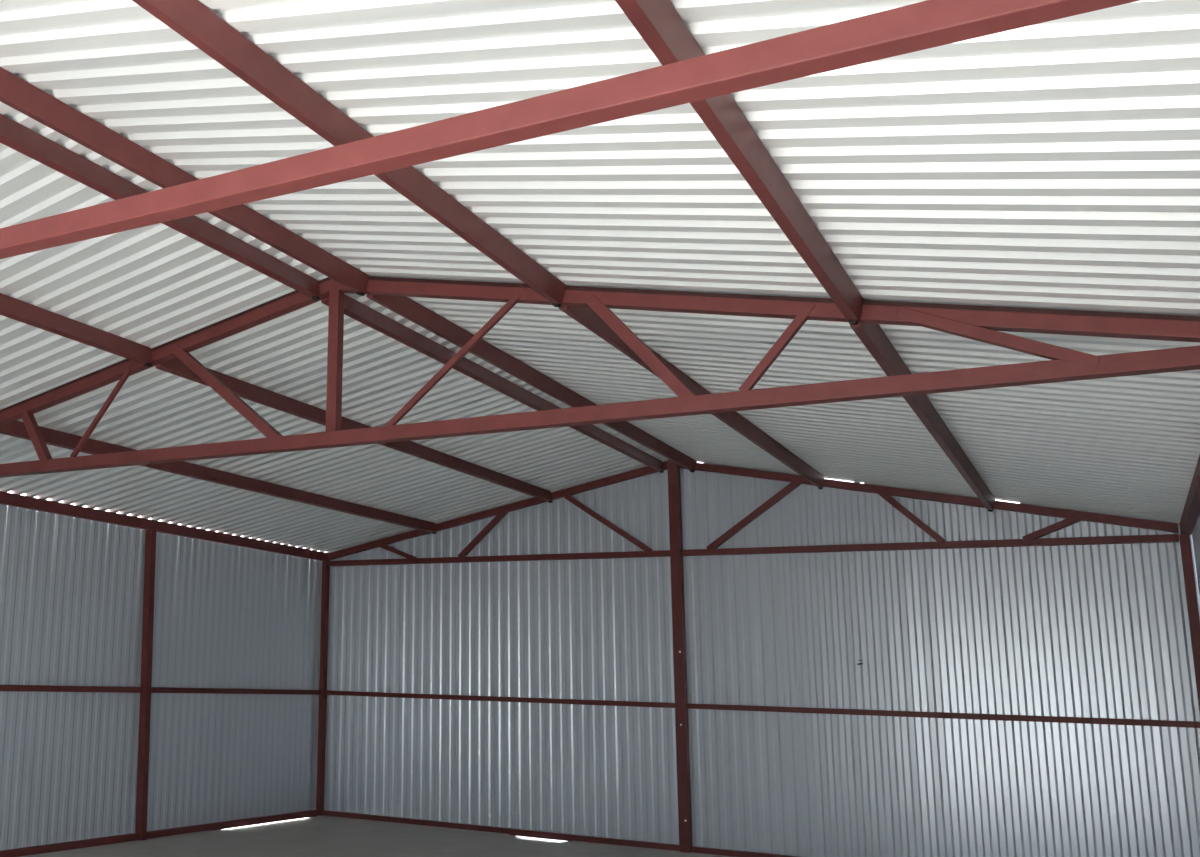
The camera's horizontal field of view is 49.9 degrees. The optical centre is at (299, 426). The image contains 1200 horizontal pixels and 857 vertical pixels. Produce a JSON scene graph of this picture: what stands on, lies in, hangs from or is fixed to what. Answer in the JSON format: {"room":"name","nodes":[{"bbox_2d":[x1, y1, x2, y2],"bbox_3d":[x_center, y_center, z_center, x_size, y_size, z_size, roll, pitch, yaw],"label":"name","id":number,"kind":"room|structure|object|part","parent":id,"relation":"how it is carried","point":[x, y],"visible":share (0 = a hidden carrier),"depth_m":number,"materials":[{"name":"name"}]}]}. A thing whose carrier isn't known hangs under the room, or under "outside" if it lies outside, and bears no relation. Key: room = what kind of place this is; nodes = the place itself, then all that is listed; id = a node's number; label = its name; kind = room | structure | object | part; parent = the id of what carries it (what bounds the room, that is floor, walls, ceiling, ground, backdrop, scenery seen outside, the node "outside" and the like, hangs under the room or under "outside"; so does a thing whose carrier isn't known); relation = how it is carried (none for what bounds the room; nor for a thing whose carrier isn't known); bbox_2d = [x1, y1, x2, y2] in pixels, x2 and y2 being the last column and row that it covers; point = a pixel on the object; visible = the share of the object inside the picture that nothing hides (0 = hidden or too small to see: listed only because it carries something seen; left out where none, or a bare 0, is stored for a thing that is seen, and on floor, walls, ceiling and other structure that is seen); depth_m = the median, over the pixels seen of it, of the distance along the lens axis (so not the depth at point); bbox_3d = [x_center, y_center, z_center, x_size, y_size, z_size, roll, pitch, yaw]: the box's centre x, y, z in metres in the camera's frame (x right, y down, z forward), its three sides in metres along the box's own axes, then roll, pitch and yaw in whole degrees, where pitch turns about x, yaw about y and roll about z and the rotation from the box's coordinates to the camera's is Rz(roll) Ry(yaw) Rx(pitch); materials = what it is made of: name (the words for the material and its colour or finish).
{"room":"empty metal warehouse","nodes":[
{"label":"empty metal warehouse","id":0,"kind":"room"},
{"bbox_2d":[0,504,321,849],"bbox_3d":[-4.139,2.106,10.710,0.011,3.543,16.200,-6,-14,33],"label":"wall","id":1,"kind":"structure","parent":0,"point":[72,588],"depth_m":14.21,"materials":[{"name":"grey metal"}]},
{"bbox_2d":[0,685,142,692],"bbox_3d":[-2.912,2.648,12.444,0.050,0.064,3.991,-6,-14,33],"label":"rail","id":2,"kind":"object","parent":1,"relation":"attached to","point":[22,688],"visible":1,"depth_m":13.08,"materials":[{"name":"red metal"}]},
{"bbox_2d":[0,491,329,560],"bbox_3d":[-4.013,0.402,11.081,0.089,0.119,16.076,-6,-14,33],"label":"beam","id":3,"kind":"structure","parent":1,"relation":"attached to","point":[9,499],"depth_m":14.37,"materials":[{"name":"red metal"}]},
{"bbox_2d":[0,276,1199,477],"bbox_3d":[0.242,-0.460,8.523,9.920,1.216,0.102,-6,-14,33],"label":"roof truss","id":4,"kind":"object","parent":3,"relation":"attached to","point":[984,324],"visible":0.88,"depth_m":7.26,"materials":[{"name":"red metal"}]},
{"bbox_2d":[0,293,151,366],"bbox_3d":[-3.370,-1.269,6.125,0.082,0.153,8.078,-6,-14,33],"label":"purlin","id":5,"kind":"object","parent":4,"relation":"attached to","point":[10,307],"visible":1,"depth_m":8.71,"materials":[{"name":"red metal"}]},
{"bbox_2d":[0,113,319,300],"bbox_3d":[-2.098,-1.699,5.367,0.084,0.154,8.078,-6,-14,33],"label":"purlin","id":6,"kind":"object","parent":4,"relation":"attached to","point":[13,134],"visible":1,"depth_m":6.97,"materials":[{"name":"red metal"}]},
{"bbox_2d":[0,67,368,295],"bbox_3d":[-1.771,-1.710,5.150,0.080,0.154,8.078,-6,-14,33],"label":"purlin","id":7,"kind":"object","parent":4,"relation":"attached to","point":[17,93],"visible":1,"depth_m":6.52,"materials":[{"name":"red metal"}]},
{"bbox_2d":[0,421,436,533],"bbox_3d":[-0.373,0.678,13.520,0.079,0.165,7.805,-6,-14,34],"label":"purlin","id":8,"kind":"object","parent":4,"relation":"attached to","point":[53,437],"visible":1,"depth_m":12.98,"materials":[{"name":"red metal"}]},
{"bbox_3d":[0.243,-0.471,8.519,0.080,1.048,0.078,-6,-14,33],"label":"king post","id":9,"kind":"part","parent":4,"relation":"part of","materials":[{"name":"red metal"}]},
{"bbox_2d":[132,0,565,306],"bbox_3d":[-0.554,-1.552,4.297,0.079,0.162,8.080,-6,-14,32],"label":"purlin","id":10,"kind":"object","parent":4,"relation":"attached to","point":[192,20],"visible":1,"depth_m":5.24,"materials":[{"name":"red metal"}]},
{"bbox_2d":[155,357,552,502],"bbox_3d":[1.058,0.196,12.667,0.079,0.153,7.804,-6,-14,33],"label":"purlin","id":11,"kind":"object","parent":4,"relation":"attached to","point":[175,366],"visible":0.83,"depth_m":11.46,"materials":[{"name":"red metal"}]},
{"bbox_2d":[321,294,663,472],"bbox_3d":[2.299,-0.219,11.927,0.089,0.155,7.803,-6,-14,33],"label":"purlin","id":12,"kind":"object","parent":4,"relation":"attached to","point":[353,308],"visible":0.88,"depth_m":10.71,"materials":[{"name":"red metal"}]},
{"bbox_2d":[366,294,695,472],"bbox_3d":[2.629,-0.233,11.708,0.086,0.154,7.803,-6,-14,33],"label":"purlin","id":13,"kind":"object","parent":4,"relation":"attached to","point":[405,307],"visible":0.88,"depth_m":10.40,"materials":[{"name":"red metal"}]},
{"bbox_2d":[559,306,824,488],"bbox_3d":[3.807,-0.072,10.881,0.079,0.161,7.803,-6,-14,33],"label":"purlin","id":14,"kind":"object","parent":4,"relation":"attached to","point":[585,316],"visible":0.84,"depth_m":10.61,"materials":[{"name":"red metal"}]},
{"bbox_2d":[615,0,862,324],"bbox_3d":[0.791,-1.363,3.350,0.088,0.155,8.078,-6,-14,33],"label":"purlin","id":15,"kind":"object","parent":4,"relation":"attached to","point":[659,24],"visible":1,"depth_m":4.71,"materials":[{"name":"red metal"}]},
{"bbox_2d":[850,323,994,511],"bbox_3d":[5.199,0.116,9.903,0.084,0.161,7.803,-6,-14,33],"label":"purlin","id":16,"kind":"object","parent":4,"relation":"attached to","point":[872,336],"visible":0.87,"depth_m":8.84,"materials":[{"name":"red metal"}]},
{"bbox_2d":[151,687,320,694],"bbox_3d":[-0.748,3.374,15.666,0.050,0.064,3.717,-6,-14,33],"label":"rail","id":17,"kind":"object","parent":1,"relation":"attached to","point":[153,689],"visible":1,"depth_m":15.45,"materials":[{"name":"red metal"}]},
{"bbox_2d":[0,102,668,552],"bbox_3d":[-2.023,-0.416,9.662,4.970,1.040,16.580,-6,-14,33],"label":"ceiling","id":18,"kind":"structure","parent":0,"point":[154,285],"depth_m":10.82,"materials":[{"name":"white metal"}]},
{"bbox_2d":[19,815,731,856],"bbox_3d":[0.051,3.440,7.607,10.240,0.042,16.420,-6,-14,33],"label":"floor","id":19,"kind":"structure","parent":0,"point":[320,835],"depth_m":14.16,"materials":[{"name":"concrete"}]},
{"bbox_2d":[0,833,137,856],"bbox_3d":[-2.943,4.230,12.136,0.070,0.080,4.035,-6,-14,33],"label":"base rail","id":20,"kind":"object","parent":19,"relation":"on","point":[70,845],"visible":1,"depth_m":12.86,"materials":[{"name":"brown metal"}]},
{"bbox_2d":[135,530,155,839],"bbox_3d":[-1.766,2.937,14.110,0.092,3.492,0.202,-6,-14,33],"label":"steel post","id":21,"kind":"object","parent":19,"relation":"on","point":[150,537],"visible":0.86,"depth_m":14.07,"materials":[{"name":"red metal"}]},
{"bbox_2d":[146,810,318,838],"bbox_3d":[-0.776,4.957,15.362,0.070,0.080,3.662,-6,-14,33],"label":"base rail","id":22,"kind":"object","parent":19,"relation":"on","point":[309,813],"visible":1,"depth_m":15.22,"materials":[{"name":"brown metal"}]},
{"bbox_2d":[316,561,329,814],"bbox_3d":[0.322,3.637,17.218,0.082,3.492,0.082,-6,-14,33],"label":"steel post","id":23,"kind":"object","parent":19,"relation":"on","point":[325,568],"visible":1,"depth_m":17.18,"materials":[{"name":"red metal"}]},
{"bbox_2d":[322,810,678,850],"bbox_3d":[2.365,5.092,15.544,4.897,0.076,0.070,-6,-14,33],"label":"base rail","id":24,"kind":"object","parent":19,"relation":"on","point":[515,832],"visible":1,"depth_m":15.32,"materials":[{"name":"brown metal"}]},
{"bbox_2d":[667,460,692,852],"bbox_3d":[4.505,2.662,14.601,0.120,4.597,0.126,-6,-14,33],"label":"steel post","id":25,"kind":"object","parent":19,"relation":"on","point":[674,482],"visible":0.91,"depth_m":14.53,"materials":[{"name":"red metal"}]},
{"bbox_2d":[692,846,798,856],"bbox_3d":[6.561,4.660,12.823,4.897,0.076,0.070,-6,-14,33],"label":"base rail","id":26,"kind":"object","parent":19,"relation":"on","point":[714,851],"visible":1,"depth_m":13.88,"materials":[{"name":"brown metal"}]},
{"bbox_2d":[1179,534,1199,712],"bbox_3d":[8.681,2.776,11.798,0.082,3.492,0.082,-6,-14,33],"label":"steel post","id":27,"kind":"object","parent":19,"relation":"on","point":[1185,544],"visible":1,"depth_m":11.98,"materials":[{"name":"red metal"}]},
{"bbox_2d":[1196,476,1199,504],"bbox_3d":[6.594,2.076,8.691,0.092,3.492,0.092,-6,-14,33],"label":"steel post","id":28,"kind":"object","parent":19,"relation":"on","point":[1197,477],"visible":1,"depth_m":9.02,"materials":[{"name":"red metal"}]},
{"bbox_2d":[0,0,1199,522],"bbox_3d":[2.240,-0.841,6.894,5.110,1.068,16.580,-6,-14,33],"label":"ceiling","id":29,"kind":"structure","parent":0,"point":[1054,164],"depth_m":5.49,"materials":[{"name":"white metal"}]},
{"bbox_2d":[324,463,1199,856],"bbox_3d":[4.556,2.635,14.683,10.140,4.616,0.011,-6,-14,33],"label":"wall","id":30,"kind":"structure","parent":0,"point":[1097,630],"depth_m":14.02,"materials":[{"name":"grey metal"}]},
{"bbox_2d":[326,690,674,707],"bbox_3d":[2.416,3.512,15.874,4.897,0.060,0.050,-6,-14,33],"label":"rail","id":31,"kind":"object","parent":30,"relation":"attached to","point":[345,693],"visible":1,"depth_m":15.69,"materials":[{"name":"brown metal"}]},
{"bbox_2d":[327,461,1178,565],"bbox_3d":[4.567,0.995,14.960,9.910,1.167,0.084,-6,-14,33],"label":"roof truss","id":32,"kind":"object","parent":30,"relation":"attached to","point":[1072,516],"visible":1,"depth_m":14.31,"materials":[{"name":"red metal"}]},
{"bbox_2d":[687,703,1199,727],"bbox_3d":[6.612,3.080,13.153,4.897,0.060,0.050,-6,-14,33],"label":"rail","id":33,"kind":"object","parent":30,"relation":"attached to","point":[1083,720],"visible":1,"depth_m":12.94,"materials":[{"name":"brown metal"}]},
{"bbox_2d":[1192,514,1199,597],"bbox_3d":[4.336,1.213,5.219,0.011,3.583,16.200,-6,-14,33],"label":"wall","id":34,"kind":"structure","parent":0,"point":[1196,532],"depth_m":11.70,"materials":[{"name":"grey metal"}]},
{"bbox_2d":[1179,455,1199,534],"bbox_3d":[4.376,-0.462,5.641,0.089,0.119,16.076,-6,-14,33],"label":"beam","id":35,"kind":"structure","parent":34,"relation":"attached to","point":[1191,511],"depth_m":10.70,"materials":[{"name":"red metal"}]},
{"bbox_3d":[-6.126,1.473,7.620,0.085,3.492,0.085,-6,-14,33],"label":"steel post","id":36,"kind":"object","parent":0,"visible":0},
{"bbox_2d":[0,0,1139,258],"bbox_3d":[-1.896,-0.633,5.253,9.910,0.086,0.090,-6,-14,33],"label":"tie beam","id":37,"kind":"structure","parent":36,"relation":"attached to","point":[927,24],"depth_m":3.47,"materials":[{"name":"red metal"}]}
]}

